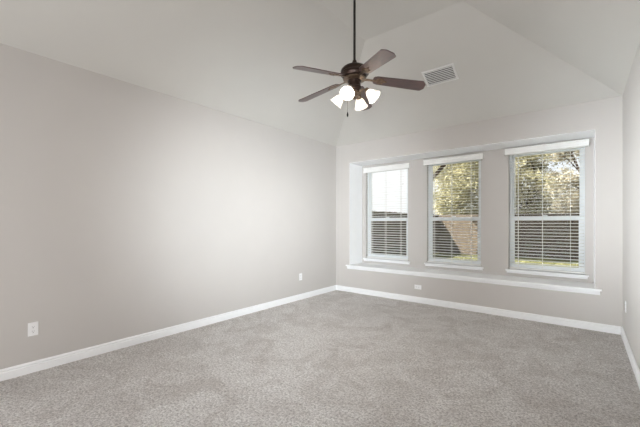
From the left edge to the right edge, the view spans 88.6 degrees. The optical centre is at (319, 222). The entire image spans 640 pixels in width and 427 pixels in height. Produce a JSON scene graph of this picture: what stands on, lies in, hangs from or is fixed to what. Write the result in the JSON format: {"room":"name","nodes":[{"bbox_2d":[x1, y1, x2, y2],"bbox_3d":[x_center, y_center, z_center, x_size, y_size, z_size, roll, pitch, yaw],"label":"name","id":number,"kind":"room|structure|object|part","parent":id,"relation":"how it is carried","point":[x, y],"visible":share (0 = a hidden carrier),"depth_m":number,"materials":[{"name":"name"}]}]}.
{"room":"empty bedroom","nodes":[
{"label":"empty bedroom","id":0,"kind":"room"},
{"bbox_2d":[0,43,335,368],"bbox_3d":[-1.745,-0.098,3.832,0.140,2.760,6.680,0,0,39],"label":"wall","id":1,"kind":"structure","parent":0,"point":[127,209],"depth_m":3.46,"materials":[{"name":"paint"}]},
{"bbox_2d":[28,321,37,336],"bbox_3d":[-2.463,0.912,2.816,0.009,0.115,0.070,0,0,39],"label":"wall outlet","id":2,"kind":"object","parent":1,"relation":"attached to","point":[32,327],"visible":1,"depth_m":2.81,"materials":[{"name":"white plastic"}]},
{"bbox_2d":[0,285,336,380],"bbox_3d":[-1.685,1.236,3.784,0.016,0.092,6.400,0,0,39],"label":"baseboard","id":3,"kind":"structure","parent":1,"relation":"attached to","point":[38,365],"depth_m":3.45,"materials":[{"name":"white paint"}]},
{"bbox_2d":[0,290,639,426],"bbox_3d":[-0.631,1.342,1.876,4.326,0.120,8.340,0,0,39],"label":"floor","id":4,"kind":"structure","parent":0,"point":[336,358],"depth_m":2.75,"materials":[{"name":"carpet"}]},
{"bbox_2d":[0,0,639,146],"bbox_3d":[-0.156,-1.915,2.469,4.046,0.915,6.540,0,0,39],"label":"ceiling","id":5,"kind":"structure","parent":0,"point":[238,58],"depth_m":3.56,"materials":[{"name":"paint"}]},
{"bbox_2d":[293,0,425,116],"bbox_3d":[0.285,-1.626,3.132,1.238,1.252,1.281,0,0,39],"label":"ceiling fan","id":6,"kind":"object","parent":5,"relation":"hanging from","point":[355,73],"visible":1,"depth_m":3.06,"materials":[{"name":"brown wood"}]},
{"bbox_3d":[-0.012,-1.323,2.862,0.493,0.007,0.137,-9,18,-36],"label":"fan blade","id":7,"kind":"part","parent":6,"relation":"part of","materials":[{"name":"brown wood"}]},
{"bbox_3d":[-0.013,-1.323,3.355,0.493,0.007,0.137,-9,8,36],"label":"fan blade","id":8,"kind":"part","parent":6,"relation":"part of","materials":[{"name":"brown wood"}]},
{"bbox_3d":[0.159,-1.174,3.196,0.129,0.134,0.128,0,0,-10],"label":"lamp shade","id":9,"kind":"part","parent":6,"relation":"part of","materials":[{"name":"white glass"}]},
{"bbox_3d":[0.248,-1.174,2.936,0.129,0.134,0.128,0,0,-28],"label":"lamp shade","id":10,"kind":"part","parent":6,"relation":"part of","materials":[{"name":"white glass"}]},
{"bbox_3d":[0.260,-1.198,2.966,0.051,0.071,0.070,0,0,39],"label":"bulb","id":11,"kind":"part","parent":6,"relation":"part of","materials":[{"name":"white glass"}]},
{"bbox_3d":[0.415,-1.174,3.277,0.128,0.134,0.129,0,0,-10],"label":"lamp shade","id":12,"kind":"part","parent":6,"relation":"part of","materials":[{"name":"white glass"}]},
{"bbox_3d":[0.456,-1.323,3.508,0.137,0.007,0.493,-13,-11,16],"label":"fan blade","id":13,"kind":"part","parent":6,"relation":"part of","materials":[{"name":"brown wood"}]},
{"bbox_3d":[0.496,-1.174,3.021,0.129,0.134,0.128,0,0,-10],"label":"lamp shade","id":14,"kind":"part","parent":6,"relation":"part of","materials":[{"name":"white glass"}]},
{"bbox_3d":[0.457,-1.323,2.710,0.137,0.007,0.493,14,3,-19],"label":"fan blade","id":15,"kind":"part","parent":6,"relation":"part of","materials":[{"name":"brown wood"}]},
{"bbox_3d":[0.747,-1.323,3.109,0.493,0.007,0.137,7,-13,0],"label":"fan blade","id":16,"kind":"part","parent":6,"relation":"part of","materials":[{"name":"brown wood"}]},
{"bbox_2d":[421,63,458,86],"bbox_3d":[1.536,-1.886,4.199,0.400,0.120,0.230,0,0,39],"label":"ceiling vent","id":17,"kind":"object","parent":5,"relation":"in","point":[446,73],"visible":1,"depth_m":4.19,"materials":[{"name":"white metal"}]},
{"bbox_2d":[336,96,622,326],"bbox_3d":[2.070,-0.088,5.248,4.046,2.740,0.580,0,0,39],"label":"wall","id":18,"kind":"structure","parent":0,"point":[604,116],"depth_m":4.74,"materials":[{"name":"paint"}]},
{"bbox_2d":[363,169,409,263],"bbox_3d":[1.262,-0.155,6.145,0.940,1.785,0.180,0,0,39],"label":"window","id":19,"kind":"structure","parent":18,"relation":"in","point":[369,196],"depth_m":6.17,"materials":[{"name":"white plastic"}]},
{"bbox_2d":[363,163,409,260],"bbox_3d":[1.237,-0.191,6.107,0.924,1.730,0.124,0,0,39],"label":"window blind","id":20,"kind":"object","parent":19,"relation":"attached to","point":[404,165],"visible":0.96,"depth_m":6.13,"materials":[{"name":"white plastic"}]},
{"bbox_3d":[1.007,-0.173,6.333,0.004,1.670,0.057,0,0,39],"label":"ladder cord","id":21,"kind":"part","parent":20,"relation":"part of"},
{"bbox_3d":[1.233,-0.173,6.152,0.004,1.670,0.057,0,0,39],"label":"ladder cord","id":22,"kind":"part","parent":20,"relation":"part of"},
{"bbox_3d":[1.253,0.664,6.136,0.852,0.020,0.050,0,0,39],"label":"rail","id":23,"kind":"part","parent":20,"relation":"part of","materials":[{"name":"white plastic"}]},
{"bbox_3d":[1.240,0.710,6.117,0.940,0.055,0.110,0,0,39],"label":"sill","id":24,"kind":"part","parent":19,"relation":"part of","materials":[{"name":"white paint"}]},
{"bbox_3d":[1.303,-0.526,6.199,0.788,0.967,0.024,0,0,39],"label":"sash","id":25,"kind":"part","parent":19,"relation":"part of","materials":[{"name":"white plastic"}]},
{"bbox_3d":[1.285,0.278,6.176,0.788,0.748,0.026,0,0,39],"label":"sash","id":26,"kind":"part","parent":19,"relation":"part of","materials":[{"name":"white plastic"}]},
{"bbox_2d":[414,284,420,289],"bbox_3d":[1.572,1.032,5.268,0.115,0.070,0.009,0,0,39],"label":"wall outlet","id":27,"kind":"object","parent":18,"relation":"attached to","point":[415,286],"visible":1,"depth_m":5.27,"materials":[{"name":"white plastic"}]},
{"bbox_2d":[424,159,483,270],"bbox_3d":[2.199,-0.155,5.394,0.928,1.785,0.180,0,0,39],"label":"window","id":28,"kind":"structure","parent":18,"relation":"in","point":[471,267],"depth_m":5.46,"materials":[{"name":"white plastic"}]},
{"bbox_2d":[423,153,483,265],"bbox_3d":[2.167,-0.198,5.362,0.930,1.744,0.124,0,0,39],"label":"window blind","id":29,"kind":"object","parent":28,"relation":"attached to","point":[431,162],"visible":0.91,"depth_m":5.34,"materials":[{"name":"white plastic"}]},
{"bbox_3d":[2.190,0.664,5.386,0.840,0.020,0.050,0,0,39],"label":"rail","id":30,"kind":"part","parent":29,"relation":"part of","materials":[{"name":"white plastic"}]},
{"bbox_3d":[2.177,0.710,5.367,0.928,0.055,0.110,0,0,39],"label":"sill","id":31,"kind":"part","parent":28,"relation":"part of","materials":[{"name":"white paint"}]},
{"bbox_3d":[2.240,-0.526,5.449,0.776,0.967,0.024,0,0,39],"label":"sash","id":32,"kind":"part","parent":28,"relation":"part of","materials":[{"name":"clear glass"}]},
{"bbox_3d":[2.222,0.278,5.426,0.776,0.748,0.026,0,0,39],"label":"sash","id":33,"kind":"part","parent":28,"relation":"part of","materials":[{"name":"white plastic"}]},
{"bbox_2d":[350,130,594,286],"bbox_3d":[2.052,-0.166,5.173,3.500,1.895,0.440,0,0,39],"label":"lining","id":34,"kind":"object","parent":18,"relation":"attached to","point":[355,167],"visible":1,"depth_m":5.65,"materials":[{"name":"white paint"}]},
{"bbox_2d":[346,263,601,294],"bbox_3d":[2.039,0.818,5.156,3.620,0.072,0.482,0,0,39],"label":"window ledge","id":35,"kind":"object","parent":18,"relation":"attached to","point":[539,283],"visible":0.95,"depth_m":4.70,"materials":[{"name":"white paint"}]},
{"bbox_2d":[336,285,620,334],"bbox_3d":[1.884,1.236,5.015,4.016,0.092,0.016,0,0,39],"label":"baseboard","id":36,"kind":"structure","parent":18,"relation":"attached to","point":[600,327],"depth_m":4.56,"materials":[{"name":"white paint"}]},
{"bbox_2d":[505,146,588,278],"bbox_3d":[3.169,-0.155,4.617,0.956,1.785,0.180,0,0,39],"label":"window","id":37,"kind":"structure","parent":18,"relation":"in","point":[582,152],"depth_m":4.56,"materials":[{"name":"white plastic"}]},
{"bbox_3d":[3.192,0.278,4.649,0.804,0.748,0.026,0,0,39],"label":"sash","id":38,"kind":"part","parent":37,"relation":"part of","materials":[{"name":"white plastic"}]},
{"bbox_2d":[505,139,588,273],"bbox_3d":[3.139,-0.207,4.584,0.963,1.762,0.124,0,0,39],"label":"window blind","id":39,"kind":"object","parent":37,"relation":"attached to","point":[574,144],"visible":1,"depth_m":4.58,"materials":[{"name":"white plastic"}]},
{"bbox_3d":[2.909,-0.173,4.810,0.004,1.670,0.057,0,0,39],"label":"ladder cord","id":40,"kind":"part","parent":39,"relation":"part of","materials":[{"name":"white fabric"}]},
{"bbox_3d":[3.140,-0.173,4.625,0.004,1.670,0.057,0,0,39],"label":"ladder cord","id":41,"kind":"part","parent":39,"relation":"part of","materials":[{"name":"white fabric"}]},
{"bbox_3d":[3.160,0.664,4.609,0.868,0.020,0.050,0,0,39],"label":"rail","id":42,"kind":"part","parent":39,"relation":"part of","materials":[{"name":"white plastic"}]},
{"bbox_3d":[3.384,-0.173,4.430,0.004,1.670,0.057,0,0,39],"label":"ladder cord","id":43,"kind":"part","parent":39,"relation":"part of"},
{"bbox_3d":[3.147,0.710,4.590,0.956,0.055,0.110,0,0,39],"label":"sill","id":44,"kind":"part","parent":37,"relation":"part of","materials":[{"name":"white paint"}]},
{"bbox_3d":[3.210,-0.526,4.672,0.804,0.967,0.024,0,0,39],"label":"sash","id":45,"kind":"part","parent":37,"relation":"part of","materials":[{"name":"clear glass"}]},
{"bbox_2d":[623,42,639,369],"bbox_3d":[1.522,-0.098,1.215,0.140,2.760,6.680,0,0,39],"label":"wall","id":46,"kind":"structure","parent":0,"point":[631,95],"depth_m":3.08,"materials":[{"name":"paint"}]},
{"bbox_2d":[621,327,639,388],"bbox_3d":[1.461,1.236,1.264,0.016,0.092,6.400,0,0,39],"label":"baseboard","id":47,"kind":"structure","parent":46,"relation":"attached to","point":[634,365],"depth_m":2.97,"materials":[{"name":"white paint"}]},
{"label":"outside","id":48,"kind":"structure","parent":0,"visible":0},
{"bbox_2d":[434,253,578,267],"bbox_3d":[10.648,1.602,17.595,26.000,0.200,29.420,0,0,39],"label":"lawn","id":49,"kind":"structure","parent":48,"point":[437,253],"depth_m":13.07,"materials":[{"name":"plant"}]},
{"bbox_2d":[372,212,437,255],"bbox_3d":[2.588,0.548,12.161,0.151,1.908,10.219,0,0,39],"label":"wooden fence","id":50,"kind":"object","parent":49,"relation":"on","point":[380,214],"visible":0.18,"depth_m":12.17,"materials":[{"name":"brown wood"}]},
{"bbox_2d":[433,165,445,179],"bbox_3d":[6.037,-1.955,13.058,4.490,6.952,5.730,0,0,-43],"label":"shade tree","id":51,"kind":"object","parent":49,"relation":"on","point":[439,168],"visible":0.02,"depth_m":13.73,"materials":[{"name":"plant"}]},
{"bbox_2d":[433,161,478,214],"bbox_3d":[7.565,-2.109,17.457,4.130,7.233,4.546,0,0,-31],"label":"leafy tree","id":52,"kind":"object","parent":49,"relation":"on","point":[467,188],"visible":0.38,"depth_m":16.74,"materials":[{"name":"green plant"}]},
{"bbox_2d":[438,212,578,260],"bbox_3d":[10.646,0.548,12.247,12.319,1.908,0.151,0,0,39],"label":"wooden fence","id":53,"kind":"object","parent":49,"relation":"on","point":[559,231],"visible":0.38,"depth_m":13.66,"materials":[{"name":"brown wood"}]},
{"bbox_2d":[515,153,567,213],"bbox_3d":[12.013,-2.378,18.755,4.521,7.772,4.325,0,0,-5],"label":"leafy tree","id":54,"kind":"object","parent":49,"relation":"on","point":[526,207],"visible":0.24,"depth_m":18.20,"materials":[{"name":"green plant"}]},
{"bbox_2d":[543,150,578,212],"bbox_3d":[12.000,-2.121,14.093,4.158,7.257,3.859,0,0,39],"label":"leafy tree","id":55,"kind":"object","parent":49,"relation":"on","point":[574,198],"visible":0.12,"depth_m":14.72,"materials":[{"name":"green plant"}]}
]}

